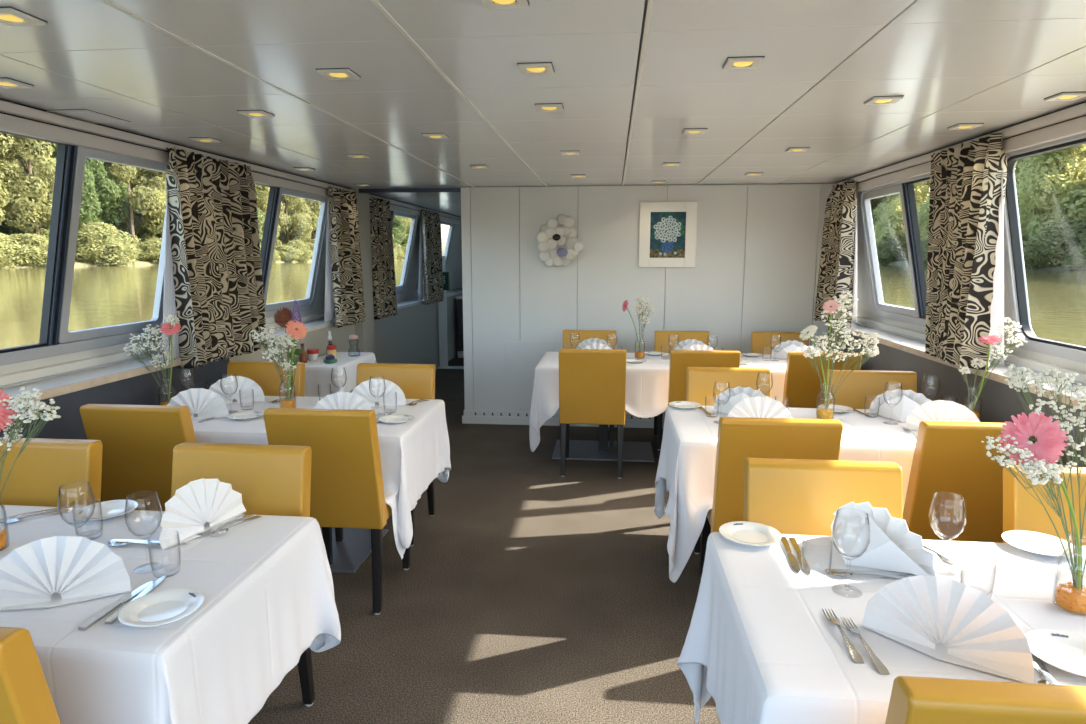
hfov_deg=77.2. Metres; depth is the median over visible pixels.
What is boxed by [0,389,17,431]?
gerbera
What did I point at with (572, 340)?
dining chair
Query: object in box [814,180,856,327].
window curtain
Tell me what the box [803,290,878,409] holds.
flower bouquet
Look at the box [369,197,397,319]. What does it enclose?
window curtain
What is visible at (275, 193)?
window
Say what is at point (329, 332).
oil bottle
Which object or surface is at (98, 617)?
table knife
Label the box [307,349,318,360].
pot
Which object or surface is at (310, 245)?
bush
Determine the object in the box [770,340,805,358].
folded napkin
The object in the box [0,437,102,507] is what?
dining chair
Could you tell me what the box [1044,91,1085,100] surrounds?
recessed light
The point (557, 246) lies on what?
wall ornament
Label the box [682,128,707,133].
recessed light
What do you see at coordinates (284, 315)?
bloom
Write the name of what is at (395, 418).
plate
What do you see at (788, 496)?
dining chair
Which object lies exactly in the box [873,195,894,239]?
willow tree
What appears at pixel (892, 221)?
willow tree
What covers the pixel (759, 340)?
dining chair
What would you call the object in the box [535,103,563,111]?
recessed light
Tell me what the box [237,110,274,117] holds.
recessed light
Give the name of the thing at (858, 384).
dining chair
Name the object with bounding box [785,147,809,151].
recessed light
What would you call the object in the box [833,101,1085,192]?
trim
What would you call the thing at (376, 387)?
folded napkin
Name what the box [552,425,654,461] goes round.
dining table
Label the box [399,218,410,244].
tree
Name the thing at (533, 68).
recessed light
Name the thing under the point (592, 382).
dining chair
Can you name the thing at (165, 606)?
plate
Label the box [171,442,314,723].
dining chair
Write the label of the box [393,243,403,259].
bush
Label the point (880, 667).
fork
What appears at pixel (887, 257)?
bush
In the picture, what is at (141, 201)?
poplar tree
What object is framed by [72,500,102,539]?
tumbler
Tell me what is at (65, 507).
fork
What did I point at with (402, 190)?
beam
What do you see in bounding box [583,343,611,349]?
napkin
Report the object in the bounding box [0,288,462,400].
window sill
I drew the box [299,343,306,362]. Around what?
bottle
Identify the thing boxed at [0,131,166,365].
window
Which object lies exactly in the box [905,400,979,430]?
folded napkin
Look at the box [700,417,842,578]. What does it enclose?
dining chair
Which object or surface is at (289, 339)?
flowers
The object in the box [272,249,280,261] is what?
bush
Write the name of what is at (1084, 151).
willow tree
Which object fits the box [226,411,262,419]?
plate
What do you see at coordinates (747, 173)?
recessed light
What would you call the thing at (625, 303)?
gerbera
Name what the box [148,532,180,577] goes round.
tumbler
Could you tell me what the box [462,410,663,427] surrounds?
baseboard
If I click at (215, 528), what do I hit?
fork
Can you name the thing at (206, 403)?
folded napkin
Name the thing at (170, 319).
flowers
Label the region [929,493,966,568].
wine glass
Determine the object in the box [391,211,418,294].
window
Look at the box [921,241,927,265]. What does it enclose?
bush
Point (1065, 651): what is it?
plate
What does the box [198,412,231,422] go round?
table knife
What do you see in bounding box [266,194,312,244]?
poplar tree
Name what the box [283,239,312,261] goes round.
bush
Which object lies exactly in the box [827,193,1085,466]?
wall
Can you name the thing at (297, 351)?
leaf sprig
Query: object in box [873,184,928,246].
willow tree
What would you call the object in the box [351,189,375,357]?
wall
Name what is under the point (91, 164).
tree
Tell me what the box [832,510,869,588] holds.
wine glass
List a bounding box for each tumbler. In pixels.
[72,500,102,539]
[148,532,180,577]
[801,540,832,584]
[960,552,996,598]
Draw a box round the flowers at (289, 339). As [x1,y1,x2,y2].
[250,326,298,398]
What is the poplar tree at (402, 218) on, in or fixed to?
on the ground at (138, 262)
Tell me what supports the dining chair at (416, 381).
on the floor
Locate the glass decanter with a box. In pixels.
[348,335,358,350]
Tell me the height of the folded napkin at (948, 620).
0.148 m
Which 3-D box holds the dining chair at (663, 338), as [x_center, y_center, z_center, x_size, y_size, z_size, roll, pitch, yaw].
[1.184,0.229,5.749,0.471,0.937,0.541,1,9,6]
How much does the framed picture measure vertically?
0.570 m
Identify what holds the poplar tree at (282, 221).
on the ground at (138, 262)
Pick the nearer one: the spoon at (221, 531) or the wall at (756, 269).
the spoon at (221, 531)
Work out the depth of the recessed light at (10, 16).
1.77 m
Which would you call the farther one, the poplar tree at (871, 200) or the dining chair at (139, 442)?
the poplar tree at (871, 200)
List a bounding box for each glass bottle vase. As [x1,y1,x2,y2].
[0,504,8,550]
[158,379,175,405]
[279,387,295,407]
[635,347,644,358]
[816,385,834,418]
[962,387,981,419]
[1053,533,1085,615]
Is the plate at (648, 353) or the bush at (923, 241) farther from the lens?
the bush at (923, 241)
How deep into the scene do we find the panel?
6.37 m
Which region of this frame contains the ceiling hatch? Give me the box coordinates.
[46,109,129,123]
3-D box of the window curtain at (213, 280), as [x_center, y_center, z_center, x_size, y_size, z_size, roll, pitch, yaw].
[-1.983,-0.610,4.079,0.168,1.212,0.930,1,9,6]
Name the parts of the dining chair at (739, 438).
leg, seat, backrest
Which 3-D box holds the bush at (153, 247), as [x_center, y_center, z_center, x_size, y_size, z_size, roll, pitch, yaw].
[-74.931,-21.496,132.235,11.445,5.232,10.503,-5,10,-30]
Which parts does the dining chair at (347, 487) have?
backrest, leg, leg, seat, leg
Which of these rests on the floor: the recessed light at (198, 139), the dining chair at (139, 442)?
the dining chair at (139, 442)
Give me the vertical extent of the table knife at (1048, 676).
0.006 m
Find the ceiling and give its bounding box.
[0,0,1085,216]
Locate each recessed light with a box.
[0,6,47,26]
[0,77,33,88]
[189,137,220,142]
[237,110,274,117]
[293,167,315,170]
[316,68,360,79]
[346,154,370,157]
[355,184,371,185]
[422,133,448,138]
[470,165,487,168]
[481,0,529,8]
[517,62,554,74]
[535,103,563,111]
[560,151,579,154]
[571,174,585,177]
[662,162,680,165]
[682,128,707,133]
[722,56,764,69]
[745,172,762,175]
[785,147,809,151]
[863,95,903,104]
[948,123,983,129]
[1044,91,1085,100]
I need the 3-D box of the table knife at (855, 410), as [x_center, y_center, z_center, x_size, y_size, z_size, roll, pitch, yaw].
[1.674,0.265,3.593,0.021,0.006,0.233,-1,9,-7]
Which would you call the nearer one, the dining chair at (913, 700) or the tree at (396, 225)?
the dining chair at (913, 700)
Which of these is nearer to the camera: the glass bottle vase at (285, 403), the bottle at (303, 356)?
the glass bottle vase at (285, 403)
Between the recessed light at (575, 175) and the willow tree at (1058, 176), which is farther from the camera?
the willow tree at (1058, 176)
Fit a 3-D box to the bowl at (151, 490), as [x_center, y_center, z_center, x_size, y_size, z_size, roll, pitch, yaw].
[-1.046,0.406,1.782,0.085,0.121,0.085,1,9,6]
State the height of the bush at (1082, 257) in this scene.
5.210 m
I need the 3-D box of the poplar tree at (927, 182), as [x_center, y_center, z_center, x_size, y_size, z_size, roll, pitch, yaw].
[89.175,-39.393,156.450,13.168,34.514,12.704,7,12,40]
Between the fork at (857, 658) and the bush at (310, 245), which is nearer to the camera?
the fork at (857, 658)
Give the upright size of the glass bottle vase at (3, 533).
0.180 m
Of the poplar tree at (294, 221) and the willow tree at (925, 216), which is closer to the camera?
the willow tree at (925, 216)
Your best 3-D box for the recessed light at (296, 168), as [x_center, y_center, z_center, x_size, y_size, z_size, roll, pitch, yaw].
[-1.707,-1.381,4.871,0.114,0.010,0.114,1,9,6]
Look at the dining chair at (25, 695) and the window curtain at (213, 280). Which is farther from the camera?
the window curtain at (213, 280)
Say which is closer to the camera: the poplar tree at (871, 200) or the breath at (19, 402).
the breath at (19, 402)
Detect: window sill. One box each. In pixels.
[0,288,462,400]
[826,316,1085,409]
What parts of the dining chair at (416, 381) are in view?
leg, backrest, leg, leg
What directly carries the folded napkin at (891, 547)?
on the tablecloth at (760, 642)
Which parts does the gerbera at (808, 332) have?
stem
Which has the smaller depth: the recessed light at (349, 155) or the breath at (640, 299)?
the recessed light at (349, 155)
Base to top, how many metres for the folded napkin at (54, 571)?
0.148 m
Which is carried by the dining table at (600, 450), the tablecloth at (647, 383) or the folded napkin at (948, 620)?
the tablecloth at (647, 383)
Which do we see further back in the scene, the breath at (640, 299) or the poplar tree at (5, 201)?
the poplar tree at (5, 201)
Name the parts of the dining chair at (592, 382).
leg, leg, backrest, leg, leg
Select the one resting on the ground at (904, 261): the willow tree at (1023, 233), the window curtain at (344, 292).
the willow tree at (1023, 233)
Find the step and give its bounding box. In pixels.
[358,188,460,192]
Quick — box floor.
[249,355,719,723]
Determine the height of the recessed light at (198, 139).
0.010 m
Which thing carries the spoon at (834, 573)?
on the tablecloth at (760, 642)
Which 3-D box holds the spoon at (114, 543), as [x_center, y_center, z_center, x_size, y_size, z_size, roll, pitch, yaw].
[-1.152,0.519,1.942,0.180,0.013,0.035,0,9,3]
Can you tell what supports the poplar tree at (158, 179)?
on the ground at (138, 262)
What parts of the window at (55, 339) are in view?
sash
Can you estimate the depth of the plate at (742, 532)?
2.01 m
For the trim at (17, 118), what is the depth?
3.37 m
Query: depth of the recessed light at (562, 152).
4.08 m
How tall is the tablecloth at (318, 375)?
0.399 m
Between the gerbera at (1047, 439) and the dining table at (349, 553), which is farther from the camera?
the dining table at (349, 553)
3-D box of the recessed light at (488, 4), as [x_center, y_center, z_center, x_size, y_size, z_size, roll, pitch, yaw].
[-0.095,-0.878,1.643,0.114,0.010,0.114,1,9,6]
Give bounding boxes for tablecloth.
[0,505,340,723]
[192,396,450,558]
[304,352,376,396]
[529,352,786,451]
[654,405,917,582]
[677,532,1085,723]
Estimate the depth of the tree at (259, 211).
170.77 m
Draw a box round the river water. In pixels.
[0,260,1085,348]
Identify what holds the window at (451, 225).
in the wall at (411, 336)
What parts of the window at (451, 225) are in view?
sash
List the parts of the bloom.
stem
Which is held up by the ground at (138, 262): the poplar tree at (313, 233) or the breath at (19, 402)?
the poplar tree at (313, 233)
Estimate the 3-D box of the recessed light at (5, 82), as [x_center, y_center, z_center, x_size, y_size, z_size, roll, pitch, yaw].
[-1.933,-1.004,2.450,0.114,0.010,0.114,1,9,6]
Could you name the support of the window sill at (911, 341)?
attached to the wall at (999, 402)
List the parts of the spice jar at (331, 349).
lid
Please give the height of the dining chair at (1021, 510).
0.937 m
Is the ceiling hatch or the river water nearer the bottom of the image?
the river water
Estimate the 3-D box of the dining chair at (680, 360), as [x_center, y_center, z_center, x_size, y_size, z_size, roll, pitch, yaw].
[1.139,0.348,4.983,0.471,0.937,0.541,1,9,6]
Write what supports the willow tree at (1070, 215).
on the ground at (904, 261)
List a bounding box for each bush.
[0,233,24,267]
[2,233,48,266]
[75,222,140,265]
[130,238,161,262]
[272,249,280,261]
[274,245,303,261]
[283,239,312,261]
[305,243,313,258]
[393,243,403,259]
[876,232,924,263]
[904,240,927,260]
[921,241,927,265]
[1021,236,1038,264]
[1022,219,1085,268]
[1068,238,1085,269]
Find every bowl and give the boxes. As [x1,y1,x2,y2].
[125,490,161,538]
[832,510,869,559]
[929,493,966,538]
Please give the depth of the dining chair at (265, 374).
4.13 m
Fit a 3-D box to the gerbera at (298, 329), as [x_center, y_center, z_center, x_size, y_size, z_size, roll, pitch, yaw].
[-1.315,-0.001,3.618,0.128,0.445,0.092,-2,9,-11]
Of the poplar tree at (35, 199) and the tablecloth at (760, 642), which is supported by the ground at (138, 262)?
the poplar tree at (35, 199)
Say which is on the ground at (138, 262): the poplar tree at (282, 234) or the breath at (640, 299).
the poplar tree at (282, 234)
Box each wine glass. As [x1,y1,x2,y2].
[58,482,95,533]
[125,490,161,572]
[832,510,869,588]
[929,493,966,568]
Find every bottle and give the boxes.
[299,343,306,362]
[326,331,331,351]
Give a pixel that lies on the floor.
(530, 593)
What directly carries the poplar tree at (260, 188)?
on the ground at (138, 262)
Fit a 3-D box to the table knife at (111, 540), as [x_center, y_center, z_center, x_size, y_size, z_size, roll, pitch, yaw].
[-1.139,0.519,1.961,0.233,0.006,0.021,0,9,3]
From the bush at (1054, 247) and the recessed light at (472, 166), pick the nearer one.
the recessed light at (472, 166)
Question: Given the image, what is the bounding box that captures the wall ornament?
[536,214,583,266]
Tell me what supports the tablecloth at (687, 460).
on the dining table
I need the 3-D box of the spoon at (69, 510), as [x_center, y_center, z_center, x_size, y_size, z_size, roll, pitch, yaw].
[-1.603,0.487,2.151,0.181,0.013,0.035,-8,12,-41]
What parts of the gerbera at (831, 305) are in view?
stem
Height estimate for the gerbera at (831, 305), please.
0.564 m
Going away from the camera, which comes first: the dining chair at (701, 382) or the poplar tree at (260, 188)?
the dining chair at (701, 382)
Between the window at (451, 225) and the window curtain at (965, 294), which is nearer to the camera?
the window curtain at (965, 294)
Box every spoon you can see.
[0,509,70,523]
[108,541,160,546]
[211,515,261,535]
[830,571,902,578]
[1031,654,1053,684]
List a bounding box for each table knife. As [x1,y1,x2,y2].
[78,580,153,630]
[105,575,165,623]
[108,539,186,543]
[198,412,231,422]
[699,406,710,415]
[780,536,799,572]
[788,537,810,574]
[825,569,913,574]
[853,409,871,416]
[1031,653,1058,684]
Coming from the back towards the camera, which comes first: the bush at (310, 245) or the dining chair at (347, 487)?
the bush at (310, 245)
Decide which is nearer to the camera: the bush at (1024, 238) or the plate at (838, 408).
the plate at (838, 408)
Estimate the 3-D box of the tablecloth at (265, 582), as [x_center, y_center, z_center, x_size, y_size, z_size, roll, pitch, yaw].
[-1.465,0.859,1.906,1.543,0.646,0.923,1,9,6]
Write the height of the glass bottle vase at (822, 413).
0.180 m
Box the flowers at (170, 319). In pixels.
[123,315,179,401]
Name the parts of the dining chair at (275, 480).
backrest, leg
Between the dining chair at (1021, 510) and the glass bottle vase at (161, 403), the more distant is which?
the glass bottle vase at (161, 403)
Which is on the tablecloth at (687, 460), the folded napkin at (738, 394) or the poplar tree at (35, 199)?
the folded napkin at (738, 394)
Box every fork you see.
[0,506,70,521]
[196,513,253,535]
[822,609,863,662]
[840,617,889,674]
[923,545,961,565]
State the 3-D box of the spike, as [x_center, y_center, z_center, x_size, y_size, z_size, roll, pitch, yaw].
[-1.331,-0.058,3.645,0.095,0.549,0.053,1,9,6]
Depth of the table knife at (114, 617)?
1.66 m
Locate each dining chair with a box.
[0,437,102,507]
[0,627,60,723]
[80,404,196,510]
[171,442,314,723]
[227,361,304,396]
[263,408,409,614]
[335,363,434,545]
[559,349,626,478]
[563,330,616,447]
[654,331,709,449]
[664,350,740,420]
[687,367,770,553]
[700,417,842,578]
[743,458,902,535]
[751,332,808,354]
[782,352,861,407]
[827,370,916,408]
[885,676,1085,723]
[903,421,1031,542]
[1003,465,1085,545]
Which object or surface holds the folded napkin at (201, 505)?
on the tablecloth at (265, 582)
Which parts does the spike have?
stem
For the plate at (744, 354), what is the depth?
5.63 m
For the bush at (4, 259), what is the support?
on the ground at (138, 262)
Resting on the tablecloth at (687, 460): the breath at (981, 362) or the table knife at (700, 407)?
the table knife at (700, 407)
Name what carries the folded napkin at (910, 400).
on the tablecloth at (687, 460)
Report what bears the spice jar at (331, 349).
on the tablecloth at (318, 375)
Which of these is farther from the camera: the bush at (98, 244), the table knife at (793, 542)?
the bush at (98, 244)
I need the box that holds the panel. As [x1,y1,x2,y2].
[505,342,562,406]
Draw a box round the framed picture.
[639,202,697,266]
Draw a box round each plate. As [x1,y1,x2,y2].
[73,500,137,519]
[118,588,203,626]
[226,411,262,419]
[379,414,413,423]
[626,359,646,363]
[644,352,664,355]
[669,401,700,408]
[719,521,780,545]
[740,360,751,364]
[741,353,761,356]
[818,404,852,412]
[1002,530,1074,556]
[1025,630,1085,676]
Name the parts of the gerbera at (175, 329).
stem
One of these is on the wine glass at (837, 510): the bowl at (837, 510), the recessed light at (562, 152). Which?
the bowl at (837, 510)
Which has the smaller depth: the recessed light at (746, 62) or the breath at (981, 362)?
the recessed light at (746, 62)
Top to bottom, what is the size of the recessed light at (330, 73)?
0.010 m
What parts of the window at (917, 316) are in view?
sash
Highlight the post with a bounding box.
[437,256,463,368]
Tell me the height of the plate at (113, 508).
0.016 m
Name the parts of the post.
foot plate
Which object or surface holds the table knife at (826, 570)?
on the tablecloth at (760, 642)
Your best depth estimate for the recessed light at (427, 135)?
3.51 m
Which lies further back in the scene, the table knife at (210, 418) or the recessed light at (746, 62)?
the table knife at (210, 418)
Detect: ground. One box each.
[2,258,403,267]
[878,259,1082,269]
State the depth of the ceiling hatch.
3.03 m
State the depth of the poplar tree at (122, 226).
140.85 m
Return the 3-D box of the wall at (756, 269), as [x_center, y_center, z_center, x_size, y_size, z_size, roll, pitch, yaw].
[0.936,-0.484,6.222,3.378,2.200,0.090,1,9,6]
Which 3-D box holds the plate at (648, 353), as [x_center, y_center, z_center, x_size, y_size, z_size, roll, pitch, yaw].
[0.932,-0.067,5.693,0.176,0.016,0.176,-4,10,-23]
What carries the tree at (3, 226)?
on the ground at (138, 262)
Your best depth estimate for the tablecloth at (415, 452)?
3.31 m
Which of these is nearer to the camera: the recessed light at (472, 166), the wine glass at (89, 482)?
the wine glass at (89, 482)
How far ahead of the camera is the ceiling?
2.45 m
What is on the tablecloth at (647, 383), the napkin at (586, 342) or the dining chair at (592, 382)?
the napkin at (586, 342)
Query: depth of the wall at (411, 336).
5.61 m
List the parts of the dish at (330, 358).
dish, lid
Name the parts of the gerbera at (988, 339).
stem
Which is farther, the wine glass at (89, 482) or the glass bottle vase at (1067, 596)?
the wine glass at (89, 482)
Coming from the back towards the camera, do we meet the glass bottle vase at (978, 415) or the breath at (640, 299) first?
the breath at (640, 299)
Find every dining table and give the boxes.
[320,527,388,572]
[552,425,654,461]
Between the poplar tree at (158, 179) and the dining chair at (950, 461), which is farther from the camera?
the poplar tree at (158, 179)
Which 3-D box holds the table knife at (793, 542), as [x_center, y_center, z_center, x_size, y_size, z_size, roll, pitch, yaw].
[0.708,0.533,1.876,0.021,0.006,0.233,1,9,9]
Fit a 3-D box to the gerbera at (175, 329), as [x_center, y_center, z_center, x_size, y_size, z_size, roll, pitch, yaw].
[-1.941,0.009,3.573,0.102,0.441,0.081,-7,11,-37]
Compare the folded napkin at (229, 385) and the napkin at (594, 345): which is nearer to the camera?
the folded napkin at (229, 385)
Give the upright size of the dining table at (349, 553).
0.752 m
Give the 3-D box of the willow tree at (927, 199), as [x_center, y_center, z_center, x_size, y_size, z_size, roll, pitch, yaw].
[78.979,-33.320,133.734,15.000,30.314,15.728,3,9,17]
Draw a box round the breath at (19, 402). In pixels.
[0,386,60,498]
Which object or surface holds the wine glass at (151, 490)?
on the tablecloth at (265, 582)
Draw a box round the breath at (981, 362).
[958,317,1026,410]
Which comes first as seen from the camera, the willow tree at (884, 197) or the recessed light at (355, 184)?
the recessed light at (355, 184)
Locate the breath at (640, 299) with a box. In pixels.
[632,296,654,351]
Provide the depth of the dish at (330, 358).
5.24 m
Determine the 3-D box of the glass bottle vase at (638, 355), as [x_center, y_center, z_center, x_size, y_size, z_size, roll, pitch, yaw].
[0.782,-0.129,5.495,0.080,0.200,0.080,-7,11,-39]
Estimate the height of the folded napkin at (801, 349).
0.148 m
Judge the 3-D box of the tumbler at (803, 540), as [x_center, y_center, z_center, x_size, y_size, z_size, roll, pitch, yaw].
[0.696,0.505,1.732,0.072,0.106,0.072,1,9,6]
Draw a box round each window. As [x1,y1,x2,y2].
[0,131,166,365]
[255,183,327,317]
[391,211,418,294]
[416,221,454,290]
[858,173,930,326]
[1004,133,1085,362]
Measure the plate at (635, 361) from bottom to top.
0.016 m
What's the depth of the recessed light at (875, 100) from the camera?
2.70 m
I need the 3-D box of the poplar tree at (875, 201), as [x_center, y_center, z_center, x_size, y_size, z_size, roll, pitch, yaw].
[82.164,-39.920,167.124,12.232,32.062,11.802,0,9,2]
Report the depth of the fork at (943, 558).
1.85 m
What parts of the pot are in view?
pot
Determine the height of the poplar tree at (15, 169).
32.600 m
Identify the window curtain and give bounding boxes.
[162,147,266,368]
[324,187,365,327]
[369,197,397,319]
[418,209,443,304]
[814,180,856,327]
[925,133,1006,369]
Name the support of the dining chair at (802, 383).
on the floor
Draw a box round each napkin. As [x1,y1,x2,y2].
[0,536,130,610]
[158,478,245,549]
[166,388,228,418]
[209,376,264,403]
[314,392,371,409]
[352,379,405,406]
[576,338,611,348]
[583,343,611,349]
[672,339,706,349]
[686,345,715,350]
[714,386,768,414]
[728,397,793,418]
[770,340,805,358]
[793,346,821,351]
[831,501,936,576]
[861,575,1033,682]
[869,389,931,421]
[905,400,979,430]
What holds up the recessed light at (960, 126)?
in the ceiling
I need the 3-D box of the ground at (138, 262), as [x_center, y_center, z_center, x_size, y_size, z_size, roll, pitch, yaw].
[-113.382,-30.984,199.934,94.000,3.200,460.000,1,9,6]
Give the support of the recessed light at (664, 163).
in the ceiling
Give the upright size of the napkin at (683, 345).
0.148 m
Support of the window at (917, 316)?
in the wall at (999, 402)
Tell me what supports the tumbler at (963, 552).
on the tablecloth at (760, 642)
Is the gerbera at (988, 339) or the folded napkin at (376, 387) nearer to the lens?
the gerbera at (988, 339)
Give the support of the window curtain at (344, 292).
hanging from the wall at (411, 336)
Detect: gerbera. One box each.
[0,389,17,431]
[160,323,181,402]
[285,320,306,399]
[622,300,639,352]
[799,325,825,409]
[823,300,839,404]
[972,335,1001,411]
[999,412,1080,588]
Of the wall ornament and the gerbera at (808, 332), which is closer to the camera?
the gerbera at (808, 332)
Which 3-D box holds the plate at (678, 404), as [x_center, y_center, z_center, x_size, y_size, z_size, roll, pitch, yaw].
[0.777,0.240,3.722,0.176,0.016,0.176,-3,9,-17]
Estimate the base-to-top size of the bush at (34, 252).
5.128 m
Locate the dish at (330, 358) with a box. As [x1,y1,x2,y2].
[323,354,336,363]
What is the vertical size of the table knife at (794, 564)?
0.006 m
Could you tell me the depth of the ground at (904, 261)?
90.28 m
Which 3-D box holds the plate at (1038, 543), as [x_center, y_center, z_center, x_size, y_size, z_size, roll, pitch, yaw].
[1.404,0.520,1.927,0.176,0.016,0.176,-8,12,-41]
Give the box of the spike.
[288,300,301,399]
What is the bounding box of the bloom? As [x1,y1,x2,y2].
[273,307,293,388]
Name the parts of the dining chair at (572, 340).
backrest, leg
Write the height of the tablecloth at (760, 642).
0.694 m
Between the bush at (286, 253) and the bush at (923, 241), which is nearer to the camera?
the bush at (923, 241)
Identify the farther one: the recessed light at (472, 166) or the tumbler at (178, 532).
the recessed light at (472, 166)
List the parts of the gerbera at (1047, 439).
stem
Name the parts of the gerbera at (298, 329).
stem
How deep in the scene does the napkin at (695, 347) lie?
5.19 m
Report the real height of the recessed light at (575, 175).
0.010 m
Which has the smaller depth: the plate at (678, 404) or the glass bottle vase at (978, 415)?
the glass bottle vase at (978, 415)
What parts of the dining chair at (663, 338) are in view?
leg, leg, backrest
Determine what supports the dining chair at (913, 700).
on the floor
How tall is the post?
1.580 m
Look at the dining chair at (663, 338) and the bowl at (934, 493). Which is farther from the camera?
the dining chair at (663, 338)
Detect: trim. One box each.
[0,98,460,224]
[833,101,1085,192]
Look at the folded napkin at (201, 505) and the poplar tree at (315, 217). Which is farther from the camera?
the poplar tree at (315, 217)
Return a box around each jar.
[327,345,336,357]
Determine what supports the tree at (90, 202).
on the ground at (138, 262)
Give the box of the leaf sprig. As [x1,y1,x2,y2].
[288,340,304,398]
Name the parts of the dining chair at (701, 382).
leg, backrest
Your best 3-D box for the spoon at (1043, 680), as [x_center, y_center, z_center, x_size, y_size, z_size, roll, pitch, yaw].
[0.980,0.612,1.349,0.035,0.013,0.181,3,9,19]
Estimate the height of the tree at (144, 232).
24.242 m
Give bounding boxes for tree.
[0,133,25,245]
[0,133,76,258]
[0,136,9,223]
[0,147,44,238]
[6,140,101,246]
[53,146,135,248]
[85,161,143,235]
[92,163,166,260]
[109,163,155,243]
[126,168,165,243]
[133,167,164,239]
[255,184,280,239]
[256,186,285,245]
[257,207,263,250]
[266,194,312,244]
[278,196,316,243]
[290,199,320,244]
[305,200,319,242]
[392,215,406,248]
[394,217,411,247]
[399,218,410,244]
[870,198,884,224]
[872,199,881,209]
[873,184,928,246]
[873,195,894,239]
[874,182,928,255]
[900,191,929,240]
[917,196,929,240]
[923,181,929,202]
[1015,144,1085,236]
[1015,144,1085,251]
[1052,159,1085,223]
[1069,145,1085,176]
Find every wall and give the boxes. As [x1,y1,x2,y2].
[0,217,462,501]
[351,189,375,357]
[461,183,834,414]
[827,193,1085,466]
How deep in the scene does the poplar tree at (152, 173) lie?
152.89 m
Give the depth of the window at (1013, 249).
3.47 m
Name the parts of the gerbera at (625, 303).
stem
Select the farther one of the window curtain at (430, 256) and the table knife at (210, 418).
the window curtain at (430, 256)
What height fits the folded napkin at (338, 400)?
0.148 m
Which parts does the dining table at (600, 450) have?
plate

